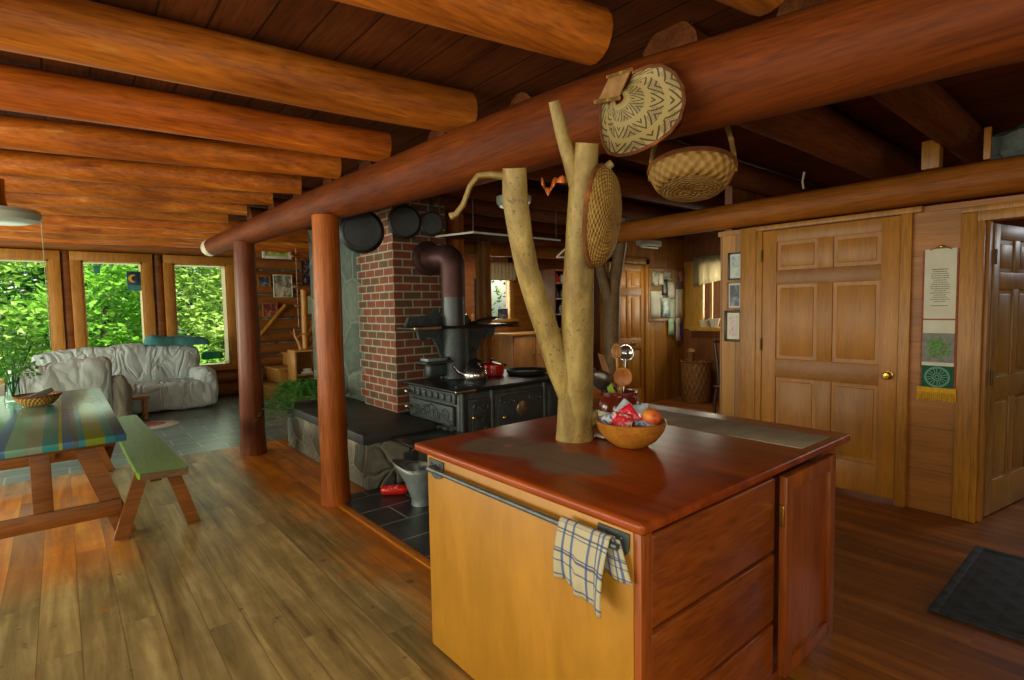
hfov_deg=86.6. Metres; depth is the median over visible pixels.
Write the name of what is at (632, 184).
joist
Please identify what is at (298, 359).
cube shelf
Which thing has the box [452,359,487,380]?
kettle
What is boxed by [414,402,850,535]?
island countertop
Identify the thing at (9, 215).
pendant lamp
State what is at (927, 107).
joist
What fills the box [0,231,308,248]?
joist
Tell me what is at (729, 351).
boards
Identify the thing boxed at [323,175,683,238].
joist
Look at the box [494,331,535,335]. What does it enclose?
countertop
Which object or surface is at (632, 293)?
door
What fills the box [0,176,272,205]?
joist
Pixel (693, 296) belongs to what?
window
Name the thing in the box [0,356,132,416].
sofa
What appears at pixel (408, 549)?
trim
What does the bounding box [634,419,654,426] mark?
snack packet
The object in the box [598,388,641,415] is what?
stoneware crock
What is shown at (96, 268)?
catcher
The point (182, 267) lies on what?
tree
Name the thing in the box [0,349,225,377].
undergrowth
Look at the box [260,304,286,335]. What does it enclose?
wall handrail
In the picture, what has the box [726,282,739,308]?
framed print
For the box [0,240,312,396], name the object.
wall
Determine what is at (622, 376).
wooden spoon
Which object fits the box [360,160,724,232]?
joist
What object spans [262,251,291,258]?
framed picture
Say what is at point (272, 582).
floor
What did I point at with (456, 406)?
stove
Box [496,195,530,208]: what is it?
lamp
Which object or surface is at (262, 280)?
framed picture
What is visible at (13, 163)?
joist
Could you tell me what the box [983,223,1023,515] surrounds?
door
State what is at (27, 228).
joist
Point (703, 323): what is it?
bowl
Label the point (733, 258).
framed print
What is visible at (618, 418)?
snack packet
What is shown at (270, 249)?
joist
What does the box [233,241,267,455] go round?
log post
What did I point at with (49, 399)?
wicker basket
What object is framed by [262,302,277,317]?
framed picture
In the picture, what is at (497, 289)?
tree
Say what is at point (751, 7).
joist
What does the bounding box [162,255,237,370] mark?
window
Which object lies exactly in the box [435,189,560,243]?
shelf
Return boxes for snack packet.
[598,412,612,424]
[611,411,632,426]
[614,398,633,411]
[618,403,640,425]
[633,403,647,424]
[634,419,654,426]
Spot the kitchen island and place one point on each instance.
(724, 525)
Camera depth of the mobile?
9.65 m
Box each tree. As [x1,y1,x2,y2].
[0,261,48,369]
[0,261,51,372]
[0,264,142,348]
[21,263,218,345]
[175,266,225,363]
[176,267,221,350]
[180,267,220,343]
[449,100,613,442]
[491,280,505,315]
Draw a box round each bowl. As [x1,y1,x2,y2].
[596,415,666,448]
[611,343,621,358]
[619,344,633,360]
[699,320,708,326]
[709,318,719,326]
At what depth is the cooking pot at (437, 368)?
5.27 m
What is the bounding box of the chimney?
[308,200,445,411]
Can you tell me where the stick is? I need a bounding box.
[983,127,991,159]
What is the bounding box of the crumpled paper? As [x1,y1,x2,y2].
[594,433,604,437]
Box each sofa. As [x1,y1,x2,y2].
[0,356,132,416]
[31,343,217,414]
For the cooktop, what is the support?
in the stove
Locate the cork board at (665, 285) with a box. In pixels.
[648,267,683,340]
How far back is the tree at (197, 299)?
15.21 m
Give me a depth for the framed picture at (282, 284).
10.14 m
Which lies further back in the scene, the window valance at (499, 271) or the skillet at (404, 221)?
the window valance at (499, 271)
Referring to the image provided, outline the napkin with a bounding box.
[22,387,53,396]
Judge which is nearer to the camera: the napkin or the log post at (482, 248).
the napkin
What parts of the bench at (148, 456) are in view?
leg, leg, seat, leg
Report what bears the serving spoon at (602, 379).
in the stoneware crock
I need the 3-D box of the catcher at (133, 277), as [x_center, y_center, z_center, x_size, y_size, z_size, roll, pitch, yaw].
[-6.088,-0.951,8.765,0.200,0.310,0.017,-4,5,-40]
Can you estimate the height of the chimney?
2.284 m
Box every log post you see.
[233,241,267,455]
[311,214,350,506]
[448,213,465,314]
[475,240,492,363]
[596,218,627,387]
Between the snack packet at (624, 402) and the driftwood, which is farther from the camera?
the driftwood
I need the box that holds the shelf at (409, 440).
[390,428,462,448]
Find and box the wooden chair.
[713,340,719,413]
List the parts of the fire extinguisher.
label panel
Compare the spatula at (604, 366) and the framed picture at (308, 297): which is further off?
the framed picture at (308, 297)
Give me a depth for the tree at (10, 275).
14.72 m
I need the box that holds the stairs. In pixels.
[263,351,287,399]
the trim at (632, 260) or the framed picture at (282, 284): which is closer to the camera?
the trim at (632, 260)
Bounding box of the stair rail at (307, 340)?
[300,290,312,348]
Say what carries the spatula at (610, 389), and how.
in the stoneware crock
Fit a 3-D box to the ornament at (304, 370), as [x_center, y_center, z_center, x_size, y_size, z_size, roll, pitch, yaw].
[-3.543,0.525,9.342,0.200,0.080,0.160,-4,5,-40]
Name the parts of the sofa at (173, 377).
backrest, seat, armrest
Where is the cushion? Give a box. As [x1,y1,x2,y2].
[201,351,223,358]
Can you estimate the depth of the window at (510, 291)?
10.94 m
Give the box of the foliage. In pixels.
[0,263,221,368]
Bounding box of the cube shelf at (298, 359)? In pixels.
[287,348,313,398]
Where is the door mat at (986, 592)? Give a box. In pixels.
[928,545,1023,642]
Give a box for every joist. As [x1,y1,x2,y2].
[0,0,476,131]
[0,63,391,161]
[0,114,340,178]
[0,149,301,193]
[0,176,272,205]
[0,225,308,242]
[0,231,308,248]
[0,238,308,252]
[5,191,246,215]
[7,204,227,222]
[35,214,308,236]
[247,207,564,246]
[268,198,565,242]
[293,187,684,240]
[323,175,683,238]
[333,0,612,65]
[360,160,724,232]
[428,130,724,209]
[510,92,862,215]
[643,21,966,204]
[716,0,783,15]
[776,0,1023,195]
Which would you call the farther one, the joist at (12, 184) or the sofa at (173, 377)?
the sofa at (173, 377)
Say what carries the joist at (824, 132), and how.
hanging from the ceiling
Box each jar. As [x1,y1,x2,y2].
[557,305,561,313]
[559,274,562,282]
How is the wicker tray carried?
hanging from the tree at (567, 355)
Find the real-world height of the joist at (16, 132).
0.212 m
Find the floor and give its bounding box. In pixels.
[0,385,1023,679]
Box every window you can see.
[0,248,65,384]
[69,251,155,347]
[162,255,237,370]
[492,262,518,321]
[684,261,719,330]
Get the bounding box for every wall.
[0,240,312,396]
[446,244,563,361]
[593,219,1023,369]
[600,238,684,402]
[685,186,843,399]
[769,194,1023,516]
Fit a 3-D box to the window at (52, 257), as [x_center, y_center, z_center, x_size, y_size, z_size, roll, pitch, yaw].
[-7.236,-0.322,7.950,1.050,1.985,0.310,-4,5,-40]
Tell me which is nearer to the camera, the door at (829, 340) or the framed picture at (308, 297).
the door at (829, 340)
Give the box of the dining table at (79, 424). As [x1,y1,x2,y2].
[0,388,136,538]
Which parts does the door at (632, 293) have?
panel, panel, panel, rail, rail, rail, panel, panel, panel, rail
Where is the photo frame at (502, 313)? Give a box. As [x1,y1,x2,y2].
[498,309,507,318]
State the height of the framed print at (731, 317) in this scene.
0.280 m
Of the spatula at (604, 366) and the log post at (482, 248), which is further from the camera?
the log post at (482, 248)
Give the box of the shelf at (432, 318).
[404,308,470,326]
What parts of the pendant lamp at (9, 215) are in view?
stem, lamp shade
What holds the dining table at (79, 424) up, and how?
on the floor
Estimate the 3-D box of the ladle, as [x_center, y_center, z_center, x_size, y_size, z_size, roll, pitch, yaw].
[0.546,0.164,2.629,0.076,0.291,0.052,-3,4,-26]
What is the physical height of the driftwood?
0.368 m
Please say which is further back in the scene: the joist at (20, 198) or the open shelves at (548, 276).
the open shelves at (548, 276)
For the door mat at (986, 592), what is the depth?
2.73 m
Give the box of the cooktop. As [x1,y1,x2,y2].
[403,369,550,393]
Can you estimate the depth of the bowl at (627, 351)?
2.63 m
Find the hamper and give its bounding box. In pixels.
[680,359,711,403]
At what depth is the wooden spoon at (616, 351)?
2.59 m
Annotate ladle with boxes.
[619,344,633,392]
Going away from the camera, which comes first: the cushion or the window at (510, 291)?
the cushion
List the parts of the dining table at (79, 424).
post, post, leg, leg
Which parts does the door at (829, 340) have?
panel, panel, panel, rail, rail, rail, panel, rail, panel, panel, knob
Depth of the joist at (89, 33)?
2.38 m
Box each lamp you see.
[0,178,50,347]
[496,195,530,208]
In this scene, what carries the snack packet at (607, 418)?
in the wooden bowl at (634, 437)
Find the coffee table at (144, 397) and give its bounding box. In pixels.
[133,393,149,419]
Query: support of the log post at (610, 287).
on the floor
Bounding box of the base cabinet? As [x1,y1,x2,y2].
[493,331,547,373]
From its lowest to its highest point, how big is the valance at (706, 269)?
0.468 m
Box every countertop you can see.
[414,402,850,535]
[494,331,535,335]
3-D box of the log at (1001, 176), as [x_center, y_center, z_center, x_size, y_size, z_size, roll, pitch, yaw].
[3.362,-1.028,3.146,0.250,0.253,7.202,-4,5,-40]
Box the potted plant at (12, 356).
[0,327,45,401]
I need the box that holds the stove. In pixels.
[390,241,557,448]
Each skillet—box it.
[339,161,383,253]
[387,203,421,238]
[421,198,443,235]
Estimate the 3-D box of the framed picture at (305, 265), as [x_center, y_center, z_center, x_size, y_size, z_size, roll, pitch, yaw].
[-3.832,-1.289,10.503,0.450,0.460,0.030,-4,5,-40]
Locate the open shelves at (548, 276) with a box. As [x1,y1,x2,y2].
[539,269,563,332]
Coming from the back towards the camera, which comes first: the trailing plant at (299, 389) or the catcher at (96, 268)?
the catcher at (96, 268)
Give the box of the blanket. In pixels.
[143,334,208,344]
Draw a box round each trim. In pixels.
[339,490,430,568]
[608,256,649,403]
[718,200,1023,522]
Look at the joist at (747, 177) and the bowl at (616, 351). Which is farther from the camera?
the joist at (747, 177)
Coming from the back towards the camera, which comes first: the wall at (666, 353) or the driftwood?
the driftwood
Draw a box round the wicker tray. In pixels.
[582,163,621,268]
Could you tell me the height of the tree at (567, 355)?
1.383 m
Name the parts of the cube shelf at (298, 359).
panel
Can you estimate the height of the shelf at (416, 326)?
0.025 m
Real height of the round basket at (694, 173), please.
0.780 m
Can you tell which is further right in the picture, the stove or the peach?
the peach
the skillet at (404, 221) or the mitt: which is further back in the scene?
the mitt
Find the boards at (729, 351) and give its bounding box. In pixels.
[720,234,740,416]
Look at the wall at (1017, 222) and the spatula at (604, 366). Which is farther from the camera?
the wall at (1017, 222)
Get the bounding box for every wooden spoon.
[611,343,621,392]
[613,367,631,392]
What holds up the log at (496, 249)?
attached to the log post at (482, 248)
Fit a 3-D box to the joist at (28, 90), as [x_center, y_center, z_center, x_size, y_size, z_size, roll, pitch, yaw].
[-3.025,-1.226,2.365,5.170,0.230,0.224,-3,4,-34]
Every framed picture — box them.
[257,275,270,287]
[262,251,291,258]
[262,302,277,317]
[273,274,292,296]
[301,261,310,284]
[307,296,311,313]
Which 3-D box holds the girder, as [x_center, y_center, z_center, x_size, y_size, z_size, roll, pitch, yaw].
[-0.011,-0.965,2.831,0.354,0.446,10.876,-4,5,-44]
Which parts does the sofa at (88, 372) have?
armrest, backrest, armrest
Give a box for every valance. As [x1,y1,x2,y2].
[491,262,515,280]
[691,254,720,286]
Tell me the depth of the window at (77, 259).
8.45 m
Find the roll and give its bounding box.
[687,349,694,361]
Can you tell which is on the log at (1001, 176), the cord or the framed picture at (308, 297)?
the cord
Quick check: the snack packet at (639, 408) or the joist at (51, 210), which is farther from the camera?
the joist at (51, 210)
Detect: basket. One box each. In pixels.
[11,391,62,406]
[594,64,685,156]
[647,23,737,201]
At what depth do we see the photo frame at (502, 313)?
10.73 m
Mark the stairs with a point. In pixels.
(279, 372)
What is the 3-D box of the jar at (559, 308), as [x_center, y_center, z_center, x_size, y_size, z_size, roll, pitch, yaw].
[0.953,-0.603,10.668,0.130,0.170,0.130,-4,5,-40]
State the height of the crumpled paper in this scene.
0.012 m
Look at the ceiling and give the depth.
2.84 m
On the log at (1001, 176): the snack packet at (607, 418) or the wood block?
the wood block
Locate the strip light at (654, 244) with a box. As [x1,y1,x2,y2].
[636,238,660,248]
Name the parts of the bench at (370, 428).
ash door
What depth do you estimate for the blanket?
8.65 m
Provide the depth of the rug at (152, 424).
7.29 m
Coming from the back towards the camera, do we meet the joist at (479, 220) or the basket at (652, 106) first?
the joist at (479, 220)
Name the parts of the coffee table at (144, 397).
leg, leg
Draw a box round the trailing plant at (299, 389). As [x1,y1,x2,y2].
[254,376,348,421]
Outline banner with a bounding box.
[916,245,959,402]
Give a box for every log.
[464,241,564,258]
[617,154,1023,242]
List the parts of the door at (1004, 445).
panel, panel, panel, rail, rail, rail, rail, panel, panel, panel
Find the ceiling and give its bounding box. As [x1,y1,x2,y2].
[0,0,1023,220]
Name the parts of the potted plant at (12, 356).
stem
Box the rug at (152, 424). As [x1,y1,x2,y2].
[144,420,179,428]
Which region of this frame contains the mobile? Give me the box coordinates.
[289,248,304,326]
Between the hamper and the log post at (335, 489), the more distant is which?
the hamper
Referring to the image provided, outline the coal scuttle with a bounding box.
[392,459,428,506]
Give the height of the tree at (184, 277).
4.588 m
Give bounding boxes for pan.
[506,367,546,375]
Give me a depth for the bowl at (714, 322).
8.29 m
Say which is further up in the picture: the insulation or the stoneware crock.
the insulation
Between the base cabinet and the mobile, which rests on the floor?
the base cabinet
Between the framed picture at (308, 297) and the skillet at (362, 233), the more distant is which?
the framed picture at (308, 297)
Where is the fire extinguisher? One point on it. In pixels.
(397, 489)
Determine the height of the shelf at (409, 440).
0.027 m
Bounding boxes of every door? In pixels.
[619,264,644,402]
[760,216,900,498]
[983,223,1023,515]
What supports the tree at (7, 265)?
on the ground
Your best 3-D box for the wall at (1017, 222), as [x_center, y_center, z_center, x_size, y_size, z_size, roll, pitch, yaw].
[5.444,-0.474,7.904,0.100,2.780,12.000,-4,5,-40]
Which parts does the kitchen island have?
panel, corner post, drawer, drawer, drawer, cupboard door, door panel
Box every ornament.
[298,368,312,373]
[541,175,567,195]
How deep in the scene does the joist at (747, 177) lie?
4.83 m
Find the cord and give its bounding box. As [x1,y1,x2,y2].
[801,172,804,188]
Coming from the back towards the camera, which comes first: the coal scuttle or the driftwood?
the driftwood
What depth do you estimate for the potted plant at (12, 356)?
4.64 m
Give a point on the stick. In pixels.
(987, 150)
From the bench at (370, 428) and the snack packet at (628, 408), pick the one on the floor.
the bench at (370, 428)
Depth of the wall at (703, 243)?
8.43 m
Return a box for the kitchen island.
[414,402,850,679]
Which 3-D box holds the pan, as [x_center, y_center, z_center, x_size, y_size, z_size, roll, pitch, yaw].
[0.150,0.327,5.677,0.430,0.045,0.428,-4,5,-40]
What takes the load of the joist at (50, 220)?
hanging from the ceiling
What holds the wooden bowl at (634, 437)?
on the island countertop
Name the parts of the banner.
green panel, grey panel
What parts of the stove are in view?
edge trim, moulding, panel, stove lid, edge trim, firebox door, oven door, panel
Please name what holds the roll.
in the hamper
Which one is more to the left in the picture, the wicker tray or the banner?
the wicker tray
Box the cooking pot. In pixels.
[476,358,505,375]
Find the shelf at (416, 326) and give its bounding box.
[397,323,514,329]
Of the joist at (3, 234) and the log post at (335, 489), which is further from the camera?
the joist at (3, 234)
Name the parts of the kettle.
spout, lid, handle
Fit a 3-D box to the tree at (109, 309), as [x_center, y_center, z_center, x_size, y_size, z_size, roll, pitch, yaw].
[-8.949,-0.319,11.536,3.089,3.373,2.849,-4,5,-40]
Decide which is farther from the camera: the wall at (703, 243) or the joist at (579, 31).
the wall at (703, 243)
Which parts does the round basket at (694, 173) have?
handle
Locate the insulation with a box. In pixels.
[989,123,1023,159]
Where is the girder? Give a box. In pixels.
[200,0,1023,255]
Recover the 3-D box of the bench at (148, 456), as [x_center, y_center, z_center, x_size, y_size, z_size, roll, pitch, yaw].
[-3.099,1.052,4.525,0.506,0.479,2.563,-4,5,-40]
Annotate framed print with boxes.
[724,310,739,341]
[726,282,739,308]
[728,252,739,279]
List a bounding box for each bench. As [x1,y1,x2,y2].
[104,415,200,540]
[277,389,435,489]
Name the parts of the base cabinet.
door, door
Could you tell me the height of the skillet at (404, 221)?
0.626 m
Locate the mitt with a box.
[420,357,446,361]
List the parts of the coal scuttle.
bail handle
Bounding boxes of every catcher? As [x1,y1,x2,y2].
[93,266,99,273]
[126,271,141,290]
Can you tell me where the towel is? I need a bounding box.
[553,516,631,617]
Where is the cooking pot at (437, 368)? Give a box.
[414,360,452,376]
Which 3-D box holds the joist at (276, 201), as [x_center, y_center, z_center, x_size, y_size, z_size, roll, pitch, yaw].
[0.155,-1.646,8.293,7.308,0.218,0.216,-4,5,-40]
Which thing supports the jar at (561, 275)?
on the open shelves at (548, 276)
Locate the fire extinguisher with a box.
[381,484,407,494]
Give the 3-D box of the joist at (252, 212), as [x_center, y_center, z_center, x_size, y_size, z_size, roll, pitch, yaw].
[-0.310,-1.667,8.813,7.357,0.214,0.221,-4,5,-40]
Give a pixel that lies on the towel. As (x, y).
(581, 552)
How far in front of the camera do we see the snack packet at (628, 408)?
2.30 m
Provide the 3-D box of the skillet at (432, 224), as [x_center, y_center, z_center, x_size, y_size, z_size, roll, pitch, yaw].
[-0.746,-1.259,5.025,0.230,0.589,0.076,-2,4,-12]
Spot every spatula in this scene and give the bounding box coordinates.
[598,353,616,392]
[607,383,613,392]
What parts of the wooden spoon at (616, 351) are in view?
handle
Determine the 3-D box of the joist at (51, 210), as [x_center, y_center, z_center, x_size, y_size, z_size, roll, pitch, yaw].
[-5.546,-1.355,5.204,5.017,0.201,0.198,-3,4,-28]
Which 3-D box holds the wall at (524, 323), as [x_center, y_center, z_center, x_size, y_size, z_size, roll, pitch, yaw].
[-0.981,-0.598,11.791,4.800,2.780,2.400,-4,5,-40]
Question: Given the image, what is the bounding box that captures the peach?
[641,408,661,424]
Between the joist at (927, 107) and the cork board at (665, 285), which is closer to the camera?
the joist at (927, 107)
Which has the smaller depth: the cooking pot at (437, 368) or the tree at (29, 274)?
the cooking pot at (437, 368)
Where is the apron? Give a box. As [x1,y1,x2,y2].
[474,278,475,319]
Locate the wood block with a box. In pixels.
[921,140,942,170]
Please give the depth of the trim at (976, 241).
3.67 m
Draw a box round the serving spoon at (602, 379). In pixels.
[593,370,617,391]
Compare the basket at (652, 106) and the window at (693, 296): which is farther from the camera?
the window at (693, 296)
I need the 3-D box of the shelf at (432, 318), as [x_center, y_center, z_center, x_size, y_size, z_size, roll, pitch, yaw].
[-0.723,-0.233,5.412,0.780,0.174,0.050,-4,5,-40]
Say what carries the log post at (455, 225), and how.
on the floor
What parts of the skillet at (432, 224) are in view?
handle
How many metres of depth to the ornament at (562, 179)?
2.12 m
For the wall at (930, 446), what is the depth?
3.80 m
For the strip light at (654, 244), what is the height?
0.242 m
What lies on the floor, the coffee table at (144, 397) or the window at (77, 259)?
the coffee table at (144, 397)
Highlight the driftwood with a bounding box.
[291,329,308,349]
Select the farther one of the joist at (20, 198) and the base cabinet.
the base cabinet

